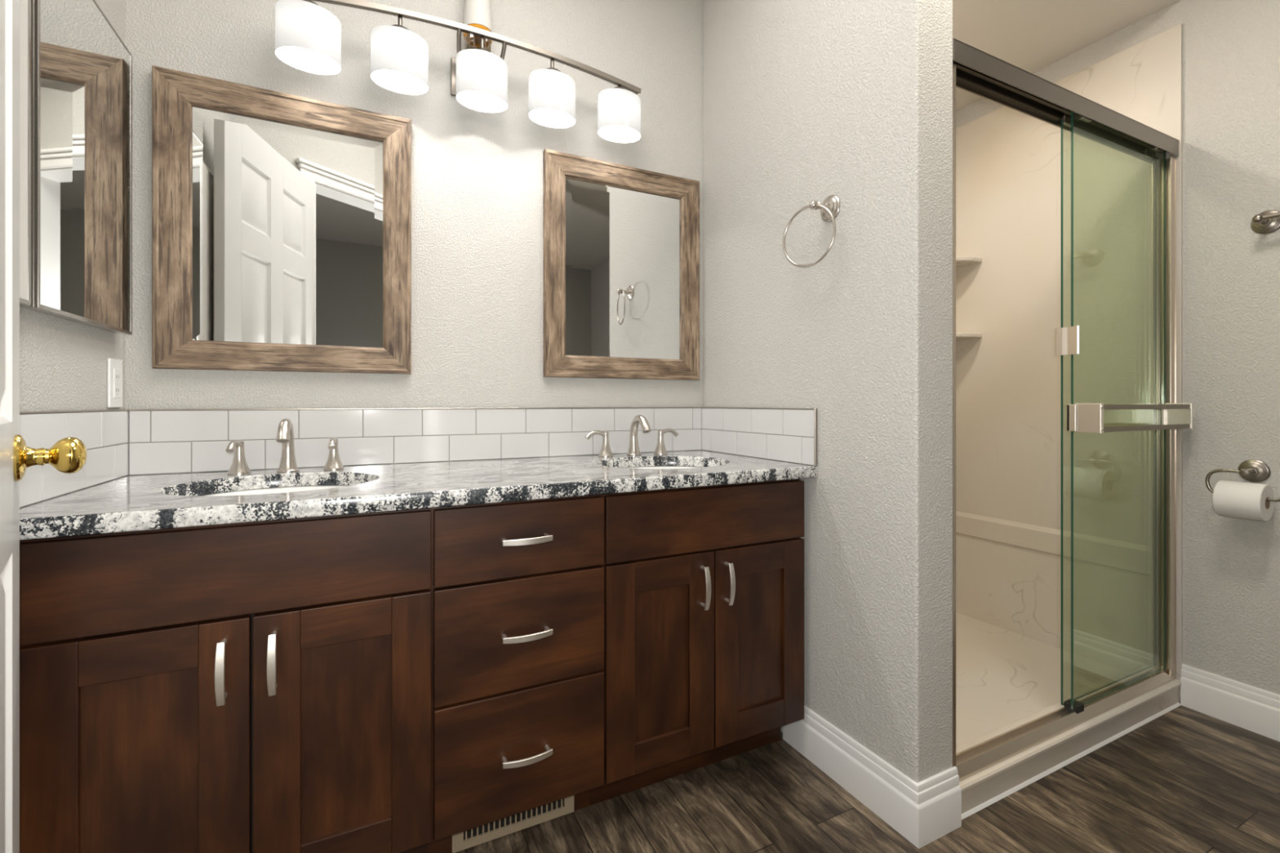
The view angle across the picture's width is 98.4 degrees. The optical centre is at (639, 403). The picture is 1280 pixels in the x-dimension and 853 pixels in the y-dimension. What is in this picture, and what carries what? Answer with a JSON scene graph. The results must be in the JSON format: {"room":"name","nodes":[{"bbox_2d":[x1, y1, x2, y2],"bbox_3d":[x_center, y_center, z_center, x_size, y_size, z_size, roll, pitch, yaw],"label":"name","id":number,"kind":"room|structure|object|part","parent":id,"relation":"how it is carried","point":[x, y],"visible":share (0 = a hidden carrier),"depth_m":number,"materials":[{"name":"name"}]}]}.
{"room":"bathroom","nodes":[
{"label":"bathroom","id":0,"kind":"room"},
{"bbox_2d":[19,0,124,411],"bbox_3d":[-1.036,-0.306,0.804,0.100,2.600,1.120,0,0,-26],"label":"wall","id":1,"kind":"structure","parent":0,"point":[63,362],"depth_m":1.07,"materials":[{"name":"paint"}]},
{"bbox_2d":[19,408,128,507],"bbox_3d":[-1.105,0.094,1.068,0.010,0.159,0.586,0,0,-26],"label":"tile backsplash","id":2,"kind":"structure","parent":1,"relation":"attached to","point":[104,433],"depth_m":1.09,"materials":[{"name":"grey tile"}]},
{"bbox_3d":[-1.105,0.094,1.068,0.010,0.159,0.586,0,0,-26],"label":"edge trim","id":3,"kind":"part","parent":2,"relation":"part of","materials":[{"name":"beige tile"}]},
{"bbox_2d":[19,0,132,334],"bbox_3d":[-1.011,-0.486,0.903,0.030,0.654,0.845,0,0,-26],"label":"medicine cabinet","id":4,"kind":"object","parent":1,"relation":"attached to","point":[76,68],"visible":1,"depth_m":1.04,"materials":[{"name":"chrome"},{"name":"white paint"},{"name":"mirror"}]},
{"bbox_3d":[-0.905,-0.487,0.715,0.004,0.642,0.398,0,0,-26],"label":"plain panel","id":5,"kind":"part","parent":4,"relation":"part of","materials":[{"name":"silver metal"}]},
{"bbox_3d":[-0.907,-0.486,0.714,0.011,0.654,0.413,0,0,-26],"label":"door","id":6,"kind":"part","parent":4,"relation":"part of","materials":[{"name":"silver metal"}]},
{"bbox_2d":[106,357,122,408],"bbox_3d":[-1.205,-0.045,1.269,0.008,0.112,0.072,0,0,-26],"label":"wall outlet","id":7,"kind":"object","parent":1,"relation":"attached to","point":[114,366],"visible":1,"depth_m":1.26,"materials":[{"name":"white plastic"}]},
{"bbox_2d":[113,368,119,398],"bbox_3d":[-1.202,-0.045,1.270,0.004,0.067,0.034,0,0,-26],"label":"receptacle","id":8,"kind":"object","parent":7,"relation":"attached to","point":[116,371],"depth_m":1.27,"materials":[{"name":"white plastic"}]},
{"bbox_2d":[124,0,702,475],"bbox_3d":[0.052,-0.306,2.033,3.140,2.600,0.120,0,0,-26],"label":"wall","id":9,"kind":"structure","parent":0,"point":[477,176],"depth_m":1.68,"materials":[{"name":"paint"}]},
{"bbox_2d":[151,65,411,373],"bbox_3d":[-0.923,-0.451,1.472,0.580,0.733,0.022,0,0,-26],"label":"framed mirror","id":10,"kind":"object","parent":9,"relation":"attached to","point":[282,222],"visible":1,"depth_m":1.45,"materials":[{"name":"brown wood"}]},
{"bbox_2d":[191,106,382,347],"bbox_3d":[-0.927,-0.451,1.479,0.442,0.594,0.005,0,0,-26],"label":"mirror glass","id":11,"kind":"object","parent":10,"relation":"attached to","point":[287,210],"depth_m":1.47,"materials":[{"name":"white"}]},
{"bbox_2d":[128,407,701,475],"bbox_3d":[-0.501,0.094,1.688,1.621,0.159,0.010,0,0,-26],"label":"tile backsplash","id":12,"kind":"structure","parent":9,"relation":"attached to","point":[162,441],"depth_m":1.58,"materials":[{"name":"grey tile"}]},
{"bbox_3d":[-0.501,0.016,1.688,1.621,0.003,0.010,0,0,-26],"label":"edge trim","id":13,"kind":"part","parent":12,"relation":"part of","materials":[{"name":"beige tile"}]},
{"bbox_2d":[275,0,641,142],"bbox_3d":[-0.467,-0.976,1.623,1.015,0.204,0.154,0,0,-26],"label":"vanity light","id":14,"kind":"object","parent":9,"relation":"attached to","point":[308,35],"visible":1,"depth_m":1.55,"materials":[{"name":"white glass"}]},
{"bbox_3d":[-0.846,-0.934,1.411,0.145,0.120,0.110,0,0,-26],"label":"lamp shade","id":15,"kind":"part","parent":14,"relation":"part of","materials":[{"name":"white glass"}]},
{"bbox_3d":[-0.654,-0.934,1.506,0.145,0.120,0.110,0,0,-26],"label":"lamp shade","id":16,"kind":"part","parent":14,"relation":"part of","materials":[{"name":"white glass"}]},
{"bbox_3d":[-0.654,-1.035,1.506,0.011,0.057,0.011,0,0,-26],"label":"stem","id":17,"kind":"part","parent":14,"relation":"part of","materials":[{"name":"silver metal"}]},
{"bbox_3d":[-0.525,-1.030,1.612,0.018,0.089,0.087,0,0,-12],"label":"arm","id":18,"kind":"part","parent":14,"relation":"part of","materials":[{"name":"silver metal"}]},
{"bbox_3d":[-0.458,-1.040,1.603,0.011,0.065,0.011,0,0,-26],"label":"stem","id":19,"kind":"part","parent":14,"relation":"part of","materials":[{"name":"silver metal"}]},
{"bbox_3d":[-0.458,-0.934,1.603,0.145,0.120,0.110,0,0,-26],"label":"lamp shade","id":20,"kind":"part","parent":14,"relation":"part of","materials":[{"name":"white glass"}]},
{"bbox_3d":[-0.422,-1.030,1.663,0.018,0.089,0.087,0,0,-40],"label":"arm","id":21,"kind":"part","parent":14,"relation":"part of","materials":[{"name":"silver metal"}]},
{"bbox_3d":[-0.269,-0.934,1.696,0.145,0.120,0.110,0,0,-26],"label":"lamp shade","id":22,"kind":"part","parent":14,"relation":"part of","materials":[{"name":"white glass"}]},
{"bbox_3d":[-0.269,-1.036,1.696,0.011,0.058,0.011,0,0,-26],"label":"stem","id":23,"kind":"part","parent":14,"relation":"part of","materials":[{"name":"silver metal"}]},
{"bbox_3d":[-0.067,-0.934,1.796,0.145,0.120,0.110,0,0,-26],"label":"lamp shade","id":24,"kind":"part","parent":14,"relation":"part of","materials":[{"name":"white glass"}]},
{"bbox_2d":[542,148,699,380],"bbox_3d":[-0.046,-0.450,1.905,0.584,0.730,0.022,0,0,-26],"label":"framed mirror","id":25,"kind":"object","parent":9,"relation":"attached to","point":[621,242],"visible":1,"depth_m":1.89,"materials":[{"name":"brown wood"}]},
{"bbox_2d":[565,177,679,359],"bbox_3d":[-0.050,-0.450,1.912,0.444,0.591,0.005,0,0,-26],"label":"mirror glass","id":26,"kind":"object","parent":25,"relation":"attached to","point":[623,237],"depth_m":1.90,"materials":[{"name":"white"}]},
{"bbox_2d":[702,0,952,783],"bbox_3d":[0.488,-0.306,1.682,0.129,2.600,0.895,0,0,-26],"label":"wall","id":27,"kind":"structure","parent":0,"point":[805,101],"depth_m":1.42,"materials":[{"name":"paint"}]},
{"bbox_2d":[701,407,817,466],"bbox_3d":[0.358,0.094,1.790,0.010,0.159,0.586,0,0,-26],"label":"tile backsplash","id":28,"kind":"structure","parent":27,"relation":"attached to","point":[781,434],"depth_m":1.73,"materials":[{"name":"grey tile"}]},
{"bbox_2d":[782,195,839,267],"bbox_3d":[0.468,-0.462,1.487,0.080,0.194,0.162,0,0,-26],"label":"towel ring","id":29,"kind":"object","parent":27,"relation":"attached to","point":[829,209],"visible":1,"depth_m":1.47,"materials":[{"name":"silver metal"}]},
{"bbox_3d":[0.472,-0.524,1.466,0.052,0.023,0.023,0,0,-26],"label":"post","id":30,"kind":"part","parent":29,"relation":"part of","materials":[{"name":"silver metal"}]},
{"bbox_2d":[782,705,961,848],"bbox_3d":[0.589,0.928,1.465,0.149,0.132,0.449,0,0,-26],"label":"baseboard","id":31,"kind":"structure","parent":27,"relation":"attached to","point":[925,811],"depth_m":1.32,"materials":[{"name":"white paint"}]},
{"bbox_2d":[952,37,1178,781],"bbox_3d":[1.249,0.021,1.598,1.154,1.783,0.064,0,0,-26],"label":"shower door frame","id":32,"kind":"object","parent":27,"relation":"attached to","point":[975,71],"visible":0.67,"depth_m":1.68,"materials":[{"name":"grey metal"}]},
{"bbox_2d":[455,702,1279,852],"bbox_3d":[0.335,1.019,-0.392,4.900,0.050,4.720,0,0,-26],"label":"floor","id":33,"kind":"structure","parent":0,"point":[1185,780],"depth_m":1.35,"materials":[{"name":"brown wood"}]},
{"bbox_2d":[19,507,431,852],"bbox_3d":[-0.802,0.601,1.210,0.602,0.787,0.596,0,0,-26],"label":"base cabinet","id":34,"kind":"object","parent":33,"relation":"on","point":[262,686],"visible":0.94,"depth_m":0.96,"materials":[{"name":"brown wood"}]},
{"bbox_3d":[-0.824,0.628,0.915,0.296,0.501,0.020,0,0,-26],"label":"door","id":35,"kind":"part","parent":34,"relation":"part of","materials":[{"name":"brown wood"}]},
{"bbox_3d":[-0.826,0.628,0.918,0.156,0.362,0.010,0,0,-26],"label":"panel","id":36,"kind":"part","parent":34,"relation":"part of","materials":[{"name":"brown wood"}]},
{"bbox_3d":[-0.713,0.459,0.940,0.014,0.107,0.033,0,0,-26],"label":"handle","id":37,"kind":"part","parent":34,"relation":"part of","materials":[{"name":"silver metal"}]},
{"bbox_3d":[-0.647,0.459,0.973,0.014,0.107,0.033,0,0,-26],"label":"handle","id":38,"kind":"part","parent":34,"relation":"part of","materials":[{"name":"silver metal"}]},
{"bbox_3d":[-0.554,0.628,1.048,0.296,0.501,0.020,0,0,-26],"label":"door","id":39,"kind":"part","parent":34,"relation":"part of","materials":[{"name":"brown wood"}]},
{"bbox_3d":[-0.556,0.628,1.051,0.156,0.362,0.010,0,0,-26],"label":"panel","id":40,"kind":"part","parent":34,"relation":"part of","materials":[{"name":"brown wood"}]},
{"bbox_2d":[19,449,817,540],"bbox_3d":[-0.373,0.190,1.429,1.639,0.032,0.585,0,0,-26],"label":"countertop","id":41,"kind":"structure","parent":34,"relation":"on","point":[129,503],"depth_m":1.21,"materials":[{"name":"stone"}]},
{"bbox_2d":[197,484,347,496],"bbox_3d":[-0.794,0.284,1.214,0.428,0.155,0.367,0,0,-26],"label":"sink","id":42,"kind":"object","parent":41,"relation":"in","point":[297,488],"visible":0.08,"depth_m":1.35,"materials":[{"name":"white ceramic"}]},
{"bbox_2d":[225,418,343,475],"bbox_3d":[-0.877,0.106,1.369,0.251,0.136,0.132,0,0,-26],"label":"faucet","id":43,"kind":"object","parent":41,"relation":"on","point":[285,434],"visible":1,"depth_m":1.39,"materials":[{"name":"silver metal"}]},
{"bbox_3d":[-0.974,0.102,1.327,0.016,0.029,0.077,0,0,-20],"label":"lever","id":44,"kind":"part","parent":43,"relation":"part of","materials":[{"name":"silver metal"}]},
{"bbox_3d":[-0.987,0.133,1.361,0.047,0.080,0.047,0,0,-26],"label":"handle","id":45,"kind":"part","parent":43,"relation":"part of","materials":[{"name":"silver metal"}]},
{"bbox_3d":[-0.877,0.106,1.369,0.049,0.136,0.132,0,0,-26],"label":"spout","id":46,"kind":"part","parent":43,"relation":"part of","materials":[{"name":"silver metal"}]},
{"bbox_3d":[-0.789,0.102,1.419,0.017,0.029,0.077,0,0,-26],"label":"lever","id":47,"kind":"part","parent":43,"relation":"part of","materials":[{"name":"silver metal"}]},
{"bbox_3d":[-0.804,0.133,1.451,0.047,0.080,0.047,0,0,-26],"label":"handle","id":48,"kind":"part","parent":43,"relation":"part of","materials":[{"name":"silver metal"}]},
{"bbox_2d":[585,414,678,457],"bbox_3d":[-0.002,0.106,1.809,0.351,0.136,0.132,0,0,-26],"label":"faucet","id":49,"kind":"object","parent":41,"relation":"on","point":[633,448],"visible":1,"depth_m":1.83,"materials":[{"name":"silver metal"}]},
{"bbox_3d":[-0.142,0.102,1.783,0.077,0.029,0.016,0,0,-32],"label":"lever","id":50,"kind":"part","parent":49,"relation":"part of","materials":[{"name":"silver metal"}]},
{"bbox_3d":[-0.112,0.133,1.802,0.047,0.080,0.047,0,0,-26],"label":"handle","id":51,"kind":"part","parent":49,"relation":"part of","materials":[{"name":"silver metal"}]},
{"bbox_3d":[-0.002,0.106,1.810,0.049,0.136,0.132,0,0,-26],"label":"spout","id":52,"kind":"part","parent":49,"relation":"part of","materials":[{"name":"silver metal"}]},
{"bbox_3d":[0.071,0.133,1.892,0.047,0.080,0.047,0,0,-26],"label":"handle","id":53,"kind":"part","parent":49,"relation":"part of","materials":[{"name":"silver metal"}]},
{"bbox_3d":[0.101,0.102,1.911,0.077,0.029,0.016,0,0,-34],"label":"lever","id":54,"kind":"part","parent":49,"relation":"part of","materials":[{"name":"silver metal"}]},
{"bbox_2d":[626,466,702,468],"bbox_3d":[0.071,0.284,1.641,0.428,0.155,0.367,0,0,-26],"label":"sink","id":55,"kind":"object","parent":41,"relation":"in","point":[641,467],"visible":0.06,"depth_m":1.81,"materials":[{"name":"white ceramic"}]},
{"bbox_2d":[427,494,604,852],"bbox_3d":[-0.364,0.601,1.426,0.374,0.787,0.596,0,0,-26],"label":"base cabinet","id":56,"kind":"object","parent":33,"relation":"on","point":[517,587],"visible":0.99,"depth_m":1.18,"materials":[{"name":"brown wood"}]},
{"bbox_2d":[451,795,573,852],"bbox_3d":[-0.287,0.939,1.278,0.282,0.102,0.008,0,0,-26],"label":"floor register","id":57,"kind":"object","parent":56,"relation":"attached to","point":[472,837],"visible":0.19,"depth_m":1.27,"materials":[{"name":"beige metal"}]},
{"bbox_3d":[-0.251,0.749,1.197,0.368,0.260,0.020,0,0,-26],"label":"drawer","id":58,"kind":"part","parent":56,"relation":"part of","materials":[{"name":"brown wood"}]},
{"bbox_3d":[-0.251,0.495,1.197,0.368,0.235,0.020,0,0,-26],"label":"drawer","id":59,"kind":"part","parent":56,"relation":"part of","materials":[{"name":"brown wood"}]},
{"bbox_3d":[-0.251,0.294,1.197,0.368,0.156,0.020,0,0,-26],"label":"drawer","id":60,"kind":"part","parent":56,"relation":"part of","materials":[{"name":"brown wood"}]},
{"bbox_3d":[-0.239,0.753,1.174,0.107,0.014,0.033,0,0,-26],"label":"handle","id":61,"kind":"part","parent":56,"relation":"part of","materials":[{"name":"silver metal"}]},
{"bbox_3d":[-0.239,0.494,1.174,0.107,0.014,0.033,0,0,-26],"label":"handle","id":62,"kind":"part","parent":56,"relation":"part of","materials":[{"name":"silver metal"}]},
{"bbox_3d":[-0.239,0.291,1.174,0.107,0.014,0.033,0,0,-26],"label":"handle","id":63,"kind":"part","parent":56,"relation":"part of","materials":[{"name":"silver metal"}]},
{"bbox_2d":[589,478,804,805],"bbox_3d":[0.073,0.601,1.642,0.602,0.787,0.596,0,0,-26],"label":"base cabinet","id":64,"kind":"object","parent":33,"relation":"on","point":[704,586],"visible":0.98,"depth_m":1.39,"materials":[{"name":"brown wood"}]},
{"bbox_3d":[0.051,0.628,1.347,0.296,0.501,0.020,0,0,-26],"label":"door","id":65,"kind":"part","parent":64,"relation":"part of","materials":[{"name":"brown wood"}]},
{"bbox_3d":[0.050,0.628,1.351,0.156,0.362,0.010,0,0,-26],"label":"panel","id":66,"kind":"part","parent":64,"relation":"part of","materials":[{"name":"brown wood"}]},
{"bbox_3d":[0.163,0.459,1.373,0.014,0.107,0.033,0,0,-26],"label":"handle","id":67,"kind":"part","parent":64,"relation":"part of","materials":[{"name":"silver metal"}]},
{"bbox_3d":[0.228,0.459,1.405,0.014,0.107,0.033,0,0,-26],"label":"handle","id":68,"kind":"part","parent":64,"relation":"part of","materials":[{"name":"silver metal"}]},
{"bbox_3d":[0.321,0.628,1.480,0.296,0.501,0.020,0,0,-26],"label":"door","id":69,"kind":"part","parent":64,"relation":"part of","materials":[{"name":"brown wood"}]},
{"bbox_3d":[0.319,0.628,1.483,0.156,0.362,0.010,0,0,-26],"label":"panel","id":70,"kind":"part","parent":64,"relation":"part of","materials":[{"name":"brown wood"}]},
{"bbox_2d":[955,612,1181,819],"bbox_3d":[1.071,0.948,1.961,1.154,0.090,0.888,0,0,-26],"label":"shower pan","id":71,"kind":"object","parent":33,"relation":"on","point":[1006,680],"visible":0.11,"depth_m":1.75,"materials":[{"name":"plastic"}]},
{"bbox_2d":[952,0,1180,111],"bbox_3d":[1.071,-1.471,1.970,1.170,0.270,0.895,0,0,-26],"label":"ceiling","id":72,"kind":"structure","parent":0,"point":[1031,36],"depth_m":1.95,"materials":[{"name":"paint"}]},
{"bbox_2d":[955,0,1279,702],"bbox_3d":[2.411,-0.306,0.688,0.100,2.600,4.620,0,0,-26],"label":"wall","id":73,"kind":"structure","parent":0,"point":[1231,48],"depth_m":1.73,"materials":[{"name":"paint"}]},
{"bbox_2d":[955,23,1182,697],"bbox_3d":[1.071,-0.140,1.969,1.169,2.227,0.896,0,0,-26],"label":"shower surround","id":74,"kind":"object","parent":73,"relation":"attached to","point":[1008,159],"visible":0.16,"depth_m":2.12,"materials":[{"name":"plastic"}]},
{"bbox_2d":[955,256,982,267],"bbox_3d":[1.340,-0.625,2.461,0.228,0.018,0.228,0,0,-26],"label":"corner shelf","id":75,"kind":"object","parent":74,"relation":"attached to","point":[961,261],"visible":0.32,"depth_m":2.40,"materials":[{"name":"plastic"}]},
{"bbox_2d":[955,333,982,340],"bbox_3d":[1.340,-0.295,2.461,0.228,0.018,0.228,0,0,-26],"label":"corner shelf","id":76,"kind":"object","parent":74,"relation":"attached to","point":[958,335],"visible":0.34,"depth_m":2.39,"materials":[{"name":"plastic"}]},
{"bbox_2d":[1054,115,1156,705],"bbox_3d":[1.486,0.021,1.720,0.582,1.723,0.066,0,0,-26],"label":"shower door","id":77,"kind":"structure","parent":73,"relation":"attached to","point":[1066,339],"depth_m":1.61,"materials":[{"name":"clear glass"}]},
{"bbox_3d":[1.242,-0.180,1.597,0.026,0.080,0.067,0,0,-18],"label":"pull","id":78,"kind":"part","parent":77,"relation":"part of","materials":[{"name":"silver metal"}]},
{"bbox_2d":[1066,111,1193,710],"bbox_3d":[1.504,0.013,1.681,0.572,1.738,0.087,0,0,-26],"label":"shower door","id":79,"kind":"structure","parent":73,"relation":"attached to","point":[1081,417],"depth_m":1.67,"materials":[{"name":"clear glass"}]},
{"bbox_2d":[1180,664,1279,742],"bbox_3d":[2.031,0.928,1.328,0.016,0.132,1.101,0,0,-26],"label":"baseboard","id":80,"kind":"structure","parent":73,"relation":"attached to","point":[1247,707],"depth_m":1.71,"materials":[{"name":"white paint"}]},
{"bbox_2d":[1204,459,1279,502],"bbox_3d":[1.831,0.228,1.659,0.081,0.113,0.176,0,0,-26],"label":"toilet paper holder","id":81,"kind":"object","parent":73,"relation":"attached to","point":[1251,470],"visible":0.81,"depth_m":1.67,"materials":[{"name":"silver metal"}]},
{"bbox_2d":[1212,480,1274,521],"bbox_3d":[1.801,0.290,1.649,0.108,0.108,0.101,0,0,-26],"label":"toilet paper roll","id":82,"kind":"object","parent":81,"relation":"hanging from","point":[1245,500],"visible":0.98,"depth_m":1.62,"materials":[{"name":"white paper"}]},
{"bbox_3d":[1.822,0.206,1.656,0.061,0.022,0.022,0,0,-26],"label":"post","id":83,"kind":"part","parent":81,"relation":"part of","materials":[{"name":"silver metal"}]},
{"bbox_2d":[1250,209,1279,234],"bbox_3d":[1.944,-0.542,1.429,0.082,0.069,0.529,0,0,-26],"label":"towel bar","id":84,"kind":"object","parent":73,"relation":"attached to","point":[1267,221],"visible":1,"depth_m":1.64,"materials":[{"name":"silver metal"}]},
{"bbox_3d":[1.834,-0.542,1.631,0.062,0.027,0.027,0,0,-26],"label":"post","id":85,"kind":"part","parent":84,"relation":"part of","materials":[{"name":"silver metal"}]},
{"bbox_3d":[0.335,-1.631,-0.392,4.900,0.050,4.720,0,0,-26],"label":"ceiling","id":86,"kind":"structure","parent":0,"visible":0},
{"bbox_2d":[462,0,493,47],"bbox_3d":[-0.483,-1.323,1.648,0.088,0.566,0.088,0,0,-26],"label":"pendant lamp","id":87,"kind":"object","parent":86,"relation":"hanging from","point":[477,13],"visible":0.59,"depth_m":1.62,"materials":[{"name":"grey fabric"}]},
{"bbox_3d":[-0.483,-1.272,1.648,0.088,0.335,0.088,0,0,-26],"label":"lamp shade","id":88,"kind":"part","parent":87,"relation":"part of","materials":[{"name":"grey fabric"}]},
{"bbox_3d":[0.016,-0.306,0.167,1.355,2.600,0.991,0,0,-26],"label":"wall","id":89,"kind":"structure","parent":0,"visible":0},
{"bbox_2d":[0,0,87,852],"bbox_3d":[-0.631,-0.028,0.549,0.712,2.020,0.172,0,0,39],"label":"door","id":90,"kind":"structure","parent":89,"relation":"in","point":[68,455],"depth_m":0.71,"materials":[{"name":"white paint"}]},
{"bbox_3d":[-0.756,-0.271,0.632,0.034,0.590,0.201,0,0,-45],"label":"panel","id":91,"kind":"part","parent":90,"relation":"part of","materials":[{"name":"white paint"}]},
{"bbox_3d":[-0.756,0.479,0.632,0.034,0.570,0.201,0,0,-45],"label":"panel","id":92,"kind":"part","parent":90,"relation":"part of","materials":[{"name":"white paint"}]},
{"bbox_3d":[-0.858,0.074,0.736,0.172,0.064,0.064,0,0,-45],"label":"knob","id":93,"kind":"part","parent":90,"relation":"part of","materials":[{"name":"gold metal"}]}
]}

